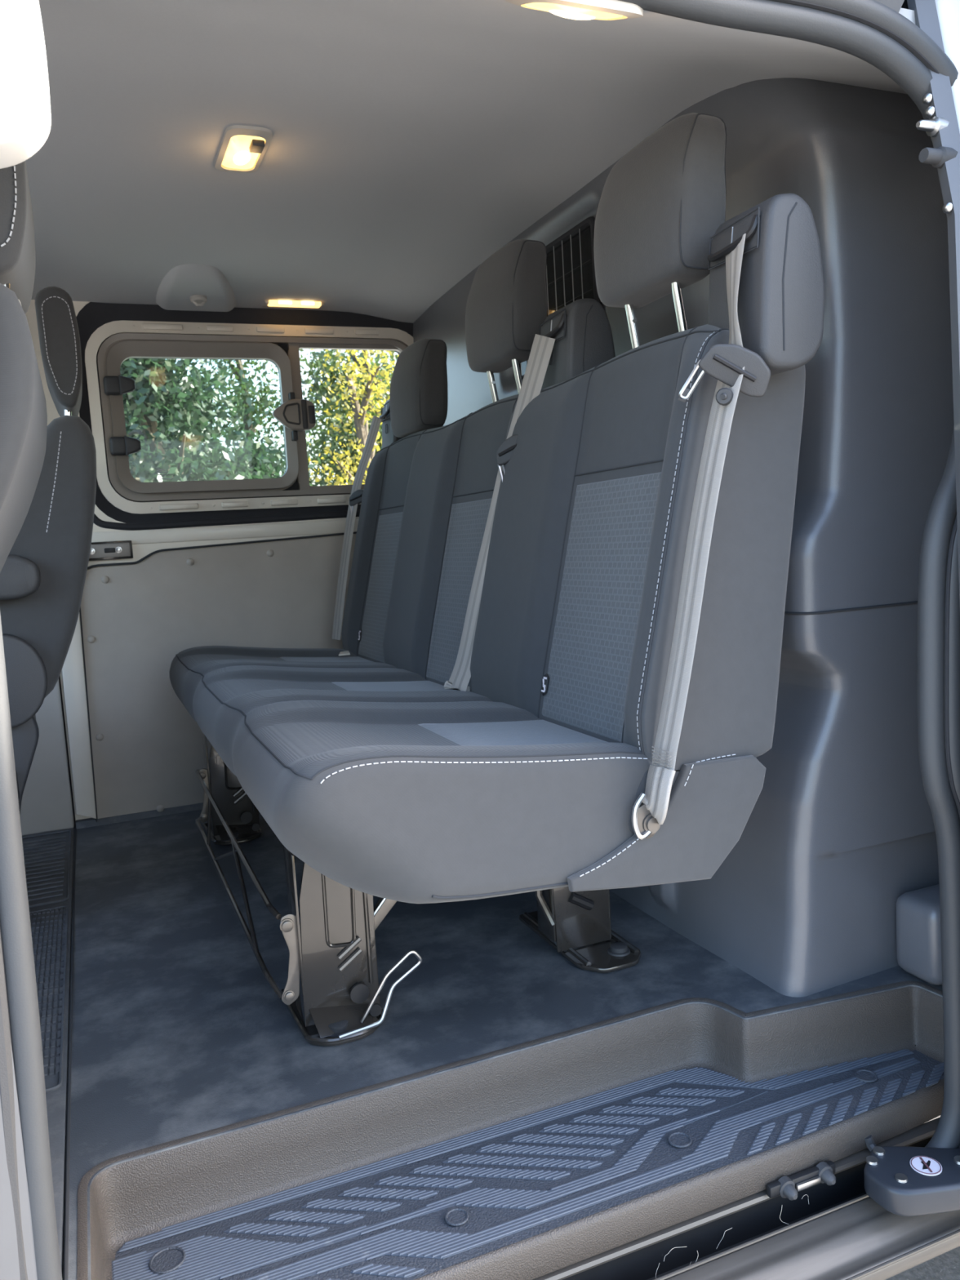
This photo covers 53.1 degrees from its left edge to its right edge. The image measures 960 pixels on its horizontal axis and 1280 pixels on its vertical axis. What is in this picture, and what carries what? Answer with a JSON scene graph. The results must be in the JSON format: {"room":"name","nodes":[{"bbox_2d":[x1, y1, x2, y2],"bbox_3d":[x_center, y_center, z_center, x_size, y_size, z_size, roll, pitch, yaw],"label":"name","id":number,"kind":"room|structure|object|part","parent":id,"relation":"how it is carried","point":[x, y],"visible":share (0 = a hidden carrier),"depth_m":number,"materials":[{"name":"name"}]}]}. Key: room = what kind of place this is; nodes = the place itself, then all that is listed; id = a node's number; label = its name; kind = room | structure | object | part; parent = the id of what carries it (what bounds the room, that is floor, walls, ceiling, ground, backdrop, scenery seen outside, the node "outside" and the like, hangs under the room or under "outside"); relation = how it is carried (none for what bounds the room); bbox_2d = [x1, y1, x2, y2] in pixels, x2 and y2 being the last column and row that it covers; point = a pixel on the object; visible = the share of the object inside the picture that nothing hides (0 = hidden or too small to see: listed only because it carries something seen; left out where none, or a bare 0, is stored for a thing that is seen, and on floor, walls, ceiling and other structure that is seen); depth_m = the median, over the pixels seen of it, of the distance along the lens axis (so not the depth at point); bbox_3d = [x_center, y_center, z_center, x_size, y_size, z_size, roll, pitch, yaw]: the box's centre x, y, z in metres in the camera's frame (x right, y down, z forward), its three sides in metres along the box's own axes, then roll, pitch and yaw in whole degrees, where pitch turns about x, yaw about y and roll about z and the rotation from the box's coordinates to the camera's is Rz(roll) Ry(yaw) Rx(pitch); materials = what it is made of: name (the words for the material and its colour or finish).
{"room":"vehicle interior","nodes":[
{"label":"vehicle interior","id":0,"kind":"room"},
{"bbox_2d":[20,299,413,835],"bbox_3d":[-0.790,-0.204,2.549,2.190,1.520,0.090,-6,7,-22],"label":"wall","id":1,"kind":"structure","parent":0,"point":[163,580],"depth_m":2.52,"materials":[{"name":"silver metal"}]},
{"bbox_3d":[-1.390,0.319,2.327,0.718,0.400,0.040,-6,7,-22],"label":"pillar trim","id":2,"kind":"part","parent":1,"relation":"part of","materials":[{"name":"grey plastic"}]},
{"bbox_3d":[-0.951,-0.228,2.457,0.118,0.047,0.014,-6,7,-22],"label":"striker plate","id":3,"kind":"part","parent":1,"relation":"part of","materials":[{"name":"black paint"}]},
{"bbox_3d":[-0.519,0.067,2.660,1.078,0.718,0.020,-6,7,-22],"label":"panel","id":4,"kind":"part","parent":1,"relation":"part of","materials":[{"name":"grey plastic"}]},
{"bbox_3d":[-0.550,-0.301,2.627,1.090,0.036,0.014,-6,7,-22],"label":"belt panel","id":5,"kind":"part","parent":1,"relation":"part of","materials":[{"name":"silver metal"}]},
{"bbox_3d":[-0.549,-0.345,2.628,0.979,0.057,0.021,-6,7,-22],"label":"belt rail","id":6,"kind":"part","parent":1,"relation":"part of","materials":[{"name":"rubber"}]},
{"bbox_2d":[97,333,406,502],"bbox_3d":[-0.565,-0.603,2.594,0.845,0.424,0.078,-6,7,-22],"label":"window","id":7,"kind":"structure","parent":1,"relation":"in","point":[296,415],"depth_m":2.55,"materials":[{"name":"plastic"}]},
{"bbox_3d":[-0.725,-0.588,2.542,0.466,0.384,0.034,-6,7,-22],"label":"sash frame","id":8,"kind":"part","parent":7,"relation":"part of","materials":[{"name":"plastic"}]},
{"bbox_3d":[-0.719,-0.590,2.558,0.503,0.400,0.030,-6,7,-22],"label":"frame","id":9,"kind":"part","parent":7,"relation":"part of","materials":[{"name":"plastic"}]},
{"bbox_3d":[-0.505,-0.607,2.579,0.047,0.059,0.005,-6,7,-22],"label":"latch lever","id":10,"kind":"part","parent":7,"relation":"part of","materials":[{"name":"black plastic"}]},
{"bbox_2d":[25,0,915,323],"bbox_3d":[-0.462,-0.768,1.678,2.050,0.209,1.840,-6,7,-22],"label":"ceiling","id":11,"kind":"structure","parent":0,"point":[412,141],"depth_m":1.53,"materials":[{"name":"fabric"}]},
{"bbox_2d":[214,124,272,173],"bbox_3d":[-0.395,-0.810,1.599,0.074,0.023,0.185,-6,7,-22],"label":"recessed light","id":12,"kind":"object","parent":11,"relation":"in","point":[242,148],"visible":1,"depth_m":1.57,"materials":[{"name":"grey plastic"}]},
{"bbox_2d":[248,139,264,153],"bbox_3d":[-0.362,-0.802,1.561,0.020,0.010,0.032,-6,7,-22],"label":"switch","id":13,"kind":"object","parent":12,"relation":"attached to","point":[257,146],"depth_m":1.55,"materials":[{"name":"black plastic"}]},
{"bbox_2d":[262,299,324,308],"bbox_3d":[-0.496,-0.894,2.556,0.160,0.018,0.057,-6,7,-22],"label":"recessed light","id":14,"kind":"object","parent":11,"relation":"in","point":[271,303],"visible":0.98,"depth_m":2.54,"materials":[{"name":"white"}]},
{"bbox_2d":[504,0,643,20],"bbox_3d":[0.093,-0.628,0.948,0.135,0.039,0.069,-6,7,-22],"label":"recessed light","id":15,"kind":"object","parent":11,"relation":"in","point":[581,10],"visible":1,"depth_m":0.93,"materials":[{"name":"grey plastic"}]},
{"bbox_2d":[62,802,942,1279],"bbox_3d":[-0.100,0.487,1.928,1.332,0.038,1.745,-6,7,-22],"label":"floor","id":16,"kind":"structure","parent":0,"point":[177,1029],"depth_m":1.46,"materials":[{"name":"carpet"}]},
{"bbox_2d":[168,112,825,1045],"bbox_3d":[-0.177,-0.096,1.755,0.680,1.198,1.576,-6,7,-22],"label":"seat","id":17,"kind":"object","parent":16,"relation":"on","point":[391,784],"visible":0.96,"depth_m":1.27,"materials":[{"name":"fabric"}]},
{"bbox_3d":[-0.596,0.323,2.303,0.112,0.267,0.060,-6,7,-22],"label":"leg","id":18,"kind":"part","parent":17,"relation":"part of","materials":[{"name":"black paint"}]},
{"bbox_3d":[-0.597,0.466,2.334,0.122,0.008,0.183,-6,7,-22],"label":"foot plate","id":19,"kind":"part","parent":17,"relation":"part of","materials":[{"name":"black paint"}]},
{"bbox_3d":[-0.475,0.400,1.791,0.030,0.128,1.014,-6,7,-22],"label":"tilt frame","id":20,"kind":"part","parent":17,"relation":"part of","materials":[{"name":"black paint"}]},
{"bbox_3d":[-0.211,0.399,1.373,0.112,0.267,0.060,-6,7,-22],"label":"leg","id":21,"kind":"part","parent":17,"relation":"part of","materials":[{"name":"black paint"}]},
{"bbox_3d":[-0.212,0.542,1.404,0.122,0.008,0.183,-6,7,-22],"label":"foot plate","id":22,"kind":"part","parent":17,"relation":"part of","materials":[{"name":"black paint"}]},
{"bbox_2d":[338,650,350,656],"bbox_3d":[-0.319,0.031,2.272,0.027,0.008,0.038,-4,6,-2],"label":"paper scrap","id":23,"kind":"object","parent":17,"relation":"on","point":[347,652],"visible":1,"depth_m":2.26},
{"bbox_2d":[332,415,382,639],"bbox_3d":[-0.318,-0.288,2.475,0.172,0.568,0.060,-3,6,0],"label":"belt","id":24,"kind":"object","parent":17,"relation":"attached to","point":[355,499],"visible":0.96,"depth_m":2.48,"materials":[{"name":"grey fabric"}]},
{"bbox_3d":[-0.140,0.488,1.338,0.129,0.099,0.028,-6,7,-22],"label":"release handle","id":25,"kind":"part","parent":17,"relation":"part of","materials":[{"name":"metal"}]},
{"bbox_3d":[-0.233,-0.576,2.416,0.007,0.040,0.092,-6,7,-22],"label":"slot panel","id":26,"kind":"part","parent":17,"relation":"part of","materials":[{"name":"grey plastic"}]},
{"bbox_2d":[168,645,756,903],"bbox_3d":[-0.191,0.151,1.747,0.602,0.211,1.428,-6,7,-22],"label":"seat cushion","id":27,"kind":"object","parent":17,"relation":"on","point":[387,781],"depth_m":1.14,"materials":[{"name":"fabric"}]},
{"bbox_3d":[0.025,-0.487,1.841,0.027,0.094,0.014,-6,7,-22],"label":"post","id":28,"kind":"part","parent":17,"relation":"part of","materials":[{"name":"silver metal"}]},
{"bbox_2d":[444,333,555,691],"bbox_3d":[0.031,-0.204,1.613,0.222,0.591,0.044,-2,6,9],"label":"belt","id":29,"kind":"object","parent":17,"relation":"on","point":[542,347],"visible":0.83,"depth_m":1.62,"materials":[{"name":"grey fabric"}]},
{"bbox_3d":[0.038,-0.280,1.611,0.006,0.043,0.021,-8,7,-35],"label":"latch plate","id":30,"kind":"part","parent":29,"relation":"part of","materials":[{"name":"metal"}]},
{"bbox_3d":[0.069,-0.479,1.735,0.027,0.094,0.012,-6,7,-22],"label":"post","id":31,"kind":"part","parent":17,"relation":"part of","materials":[{"name":"silver metal"}]},
{"bbox_3d":[0.119,-0.506,1.567,0.007,0.040,0.092,-6,7,-22],"label":"slot panel","id":32,"kind":"part","parent":17,"relation":"part of","materials":[{"name":"grey plastic"}]},
{"bbox_3d":[0.141,0.363,1.567,0.125,0.268,0.066,-6,7,-22],"label":"leg","id":33,"kind":"part","parent":17,"relation":"part of","materials":[{"name":"black paint"}]},
{"bbox_3d":[0.024,-0.171,1.810,0.253,0.552,1.428,-6,7,-22],"label":"backrest","id":34,"kind":"part","parent":17,"relation":"part of","materials":[{"name":"fabric"}]},
{"bbox_3d":[0.168,0.497,1.611,0.113,0.008,0.265,-6,7,-22],"label":"foot plate","id":35,"kind":"part","parent":17,"relation":"part of","materials":[{"name":"black paint"}]},
{"bbox_3d":[0.218,-0.450,1.373,0.027,0.096,0.014,-6,7,-22],"label":"post","id":36,"kind":"part","parent":17,"relation":"part of","materials":[{"name":"silver metal"}]},
{"bbox_3d":[0.262,-0.442,1.267,0.027,0.096,0.012,-6,7,-22],"label":"post","id":37,"kind":"part","parent":17,"relation":"part of","materials":[{"name":"silver metal"}]},
{"bbox_2d":[631,233,770,839],"bbox_3d":[0.245,-0.113,1.103,0.179,0.690,0.084,-6,7,-22],"label":"belt","id":38,"kind":"object","parent":17,"relation":"attached to","point":[736,368],"visible":1,"depth_m":1.10,"materials":[{"name":"fabric"}]},
{"bbox_3d":[0.201,0.213,1.127,0.040,0.043,0.011,-6,7,-22],"label":"anchor plate","id":39,"kind":"part","parent":38,"relation":"part of","materials":[{"name":"metal"}]},
{"bbox_3d":[0.244,-0.297,1.097,0.037,0.043,0.008,1,7,34],"label":"latch plate","id":40,"kind":"part","parent":38,"relation":"part of","materials":[{"name":"metal"}]},
{"bbox_3d":[0.299,-0.471,1.131,0.007,0.040,0.092,-6,7,-22],"label":"slot panel","id":41,"kind":"part","parent":17,"relation":"part of","materials":[{"name":"grey plastic"}]},
{"bbox_2d":[76,980,944,1279],"bbox_3d":[0.127,0.623,1.191,1.147,0.146,0.256,-6,7,-22],"label":"step","id":42,"kind":"structure","parent":16,"relation":"attached to","point":[531,1163],"depth_m":1.19,"materials":[{"name":"plastic"}]},
{"bbox_2d":[413,78,954,997],"bbox_3d":[0.348,-0.248,2.228,0.725,1.380,1.976,-6,7,-22],"label":"wall","id":43,"kind":"structure","parent":0,"point":[830,879],"depth_m":1.37,"materials":[{"name":"plastic"}]},
{"bbox_2d":[519,216,602,379],"bbox_3d":[0.152,-0.695,2.006,0.017,0.253,0.391,-6,7,-22],"label":"air vent","id":44,"kind":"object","parent":43,"relation":"in","point":[570,267],"depth_m":1.92,"materials":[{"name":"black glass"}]},
{"bbox_2d":[901,0,944,204],"bbox_3d":[0.816,-0.112,1.300,0.700,1.610,0.070,-6,7,-22],"label":"wall","id":45,"kind":"structure","parent":0,"point":[904,5],"depth_m":1.18,"materials":[{"name":"paint"}]},
{"bbox_2d":[533,1117,959,1279],"bbox_3d":[0.185,0.739,1.066,1.600,0.078,0.119,-6,7,-22],"label":"door sill","id":46,"kind":"structure","parent":45,"relation":"attached to","point":[842,1233],"depth_m":1.15,"materials":[{"name":"paint"}]},
{"bbox_2d":[655,1194,808,1278],"bbox_3d":[0.320,0.719,1.150,0.528,0.068,0.024,-6,7,-22],"label":"lint","id":47,"kind":"object","parent":46,"relation":"on","point":[806,1194],"visible":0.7,"depth_m":1.14},
{"bbox_3d":[0.193,0.753,1.051,1.600,0.052,0.084,-6,7,-22],"label":"sill panel","id":48,"kind":"part","parent":46,"relation":"part of","materials":[{"name":"paint"}]},
{"bbox_2d":[906,0,959,599],"bbox_3d":[1.001,-0.191,1.233,1.017,1.640,0.334,-6,7,-22],"label":"door","id":49,"kind":"structure","parent":45,"relation":"in","point":[940,20],"depth_m":1.07,"materials":[{"name":"white paint"}]},
{"bbox_2d":[863,1134,959,1216],"bbox_3d":[0.647,0.650,1.207,0.355,0.038,0.117,-4,6,-6],"label":"roller arm","id":50,"kind":"object","parent":49,"relation":"attached to","point":[904,1180],"visible":1,"depth_m":1.16,"materials":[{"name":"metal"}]},
{"bbox_3d":[0.092,-0.787,0.908,2.200,0.120,0.120,-6,7,-22],"label":"wall","id":51,"kind":"structure","parent":0,"visible":0},
{"bbox_2d":[0,0,51,168],"bbox_3d":[-0.372,-0.551,0.645,0.121,0.439,0.064,-6,7,-22],"label":"trim","id":52,"kind":"structure","parent":51,"relation":"attached to","point":[25,120],"depth_m":0.66,"materials":[{"name":"plastic"}]},
{"bbox_3d":[-0.354,-0.465,0.631,0.067,0.208,0.010,-6,7,-22],"label":"belt slot frame","id":53,"kind":"part","parent":52,"relation":"part of","materials":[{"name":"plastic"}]},
{"bbox_2d":[0,613,62,1279],"bbox_3d":[-0.496,0.092,0.741,0.262,1.480,0.130,-6,7,-22],"label":"door pillar","id":54,"kind":"structure","parent":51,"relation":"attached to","point":[29,1244],"depth_m":0.78,"materials":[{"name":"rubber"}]},
{"bbox_2d":[618,0,959,1148],"bbox_3d":[0.207,-0.017,0.995,1.090,1.493,0.057,-6,7,-22],"label":"seal","id":55,"kind":"object","parent":51,"relation":"attached to","point":[874,32],"visible":0.93,"depth_m":1.13,"materials":[{"name":"rubber"}]},
{"bbox_3d":[-1.603,0.681,1.318,0.900,0.040,1.750,-6,7,-22],"label":"floor","id":56,"kind":"structure","parent":0,"visible":0},
{"bbox_2d":[22,826,74,1279],"bbox_3d":[-0.967,0.578,1.590,0.537,0.026,1.720,-6,7,-22],"label":"mat","id":57,"kind":"object","parent":56,"relation":"on","point":[48,856],"visible":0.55,"depth_m":1.63,"materials":[{"name":"rubber"}]},
{"bbox_2d":[0,160,47,573],"bbox_3d":[-0.776,0.000,1.062,0.605,1.207,0.450,-6,7,-22],"label":"passenger seat","id":58,"kind":"object","parent":57,"relation":"on","point":[23,406],"visible":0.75,"depth_m":1.01,"materials":[{"name":"fabric"}]},
{"bbox_3d":[-0.530,-0.383,1.068,0.019,0.054,0.014,-6,7,-22],"label":"post","id":59,"kind":"part","parent":58,"relation":"part of","materials":[{"name":"silver metal"}]},
{"bbox_2d":[0,286,96,817],"bbox_3d":[-1.050,-0.068,1.893,0.594,1.198,0.540,-6,7,-22],"label":"seat","id":60,"kind":"object","parent":57,"relation":"on","point":[42,575],"visible":0.91,"depth_m":1.76,"materials":[{"name":"fabric"}]},
{"bbox_3d":[-0.885,0.271,1.734,0.095,0.070,0.030,-6,7,-22],"label":"seat lever","id":61,"kind":"part","parent":60,"relation":"part of","materials":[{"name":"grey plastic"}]},
{"bbox_3d":[-0.897,-0.111,1.687,0.229,0.088,0.050,-6,7,-22],"label":"armrest","id":62,"kind":"part","parent":60,"relation":"part of","materials":[{"name":"grey fabric"}]},
{"bbox_3d":[-1.015,0.335,1.713,0.447,0.414,0.030,-6,7,-22],"label":"seat trim","id":63,"kind":"part","parent":60,"relation":"part of","materials":[{"name":"black plastic"}]},
{"bbox_3d":[-0.902,-0.154,1.975,0.244,0.543,0.490,-6,7,-22],"label":"backrest","id":64,"kind":"part","parent":60,"relation":"part of","materials":[{"name":"fabric"}]},
{"bbox_3d":[-0.822,-0.446,1.919,0.019,0.054,0.014,-6,7,-22],"label":"post","id":65,"kind":"part","parent":60,"relation":"part of","materials":[{"name":"silver metal"}]},
{"label":"outside","id":66,"kind":"structure","parent":0,"visible":0},
{"bbox_2d":[885,1246,959,1279],"bbox_3d":[-5.268,0.237,13.034,28.000,0.001,52.000,-6,7,-22],"label":"ground","id":67,"kind":"structure","parent":66,"point":[946,1266],"depth_m":1.66,"materials":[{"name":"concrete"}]},
{"bbox_2d":[120,358,350,482],"bbox_3d":[-2.852,-1.418,8.188,3.183,4.051,3.118,-2,6,9],"label":"tree","id":68,"kind":"object","parent":67,"relation":"on","point":[153,383],"visible":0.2,"depth_m":7.92,"materials":[{"name":"green plant"}]},
{"bbox_2d":[124,360,351,485],"bbox_3d":[-3.323,-1.877,10.582,3.841,4.523,3.314,0,7,29],"label":"tree","id":69,"kind":"object","parent":67,"relation":"on","point":[237,444],"visible":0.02,"depth_m":10.69,"materials":[{"name":"green plant"}]},
{"bbox_2d":[182,348,336,476],"bbox_3d":[-2.853,-2.567,12.627,3.426,5.380,2.548,-8,7,-36],"label":"tree","id":70,"kind":"object","parent":67,"relation":"on","point":[259,399],"visible":0.19,"depth_m":12.24,"materials":[{"name":"green plant"}]},
{"bbox_2d":[207,348,393,485],"bbox_3d":[-2.023,-2.862,14.639,5.032,5.444,3.427,-2,6,11],"label":"tree","id":71,"kind":"object","parent":67,"relation":"on","point":[331,352],"visible":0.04,"depth_m":14.65,"materials":[{"name":"green plant"}]},
{"bbox_2d":[275,349,398,485],"bbox_3d":[-1.417,-2.197,12.125,2.580,4.605,3.010,-4,6,-8],"label":"tree","id":72,"kind":"object","parent":67,"relation":"on","point":[324,393],"visible":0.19,"depth_m":11.60,"materials":[{"name":"green plant"}]},
{"bbox_2d":[308,349,399,485],"bbox_3d":[-1.033,-1.476,9.810,2.328,3.629,2.652,-3,6,2],"label":"tree","id":73,"kind":"object","parent":67,"relation":"on","point":[358,413],"visible":0.3,"depth_m":9.32,"materials":[{"name":"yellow plant"}]}
]}

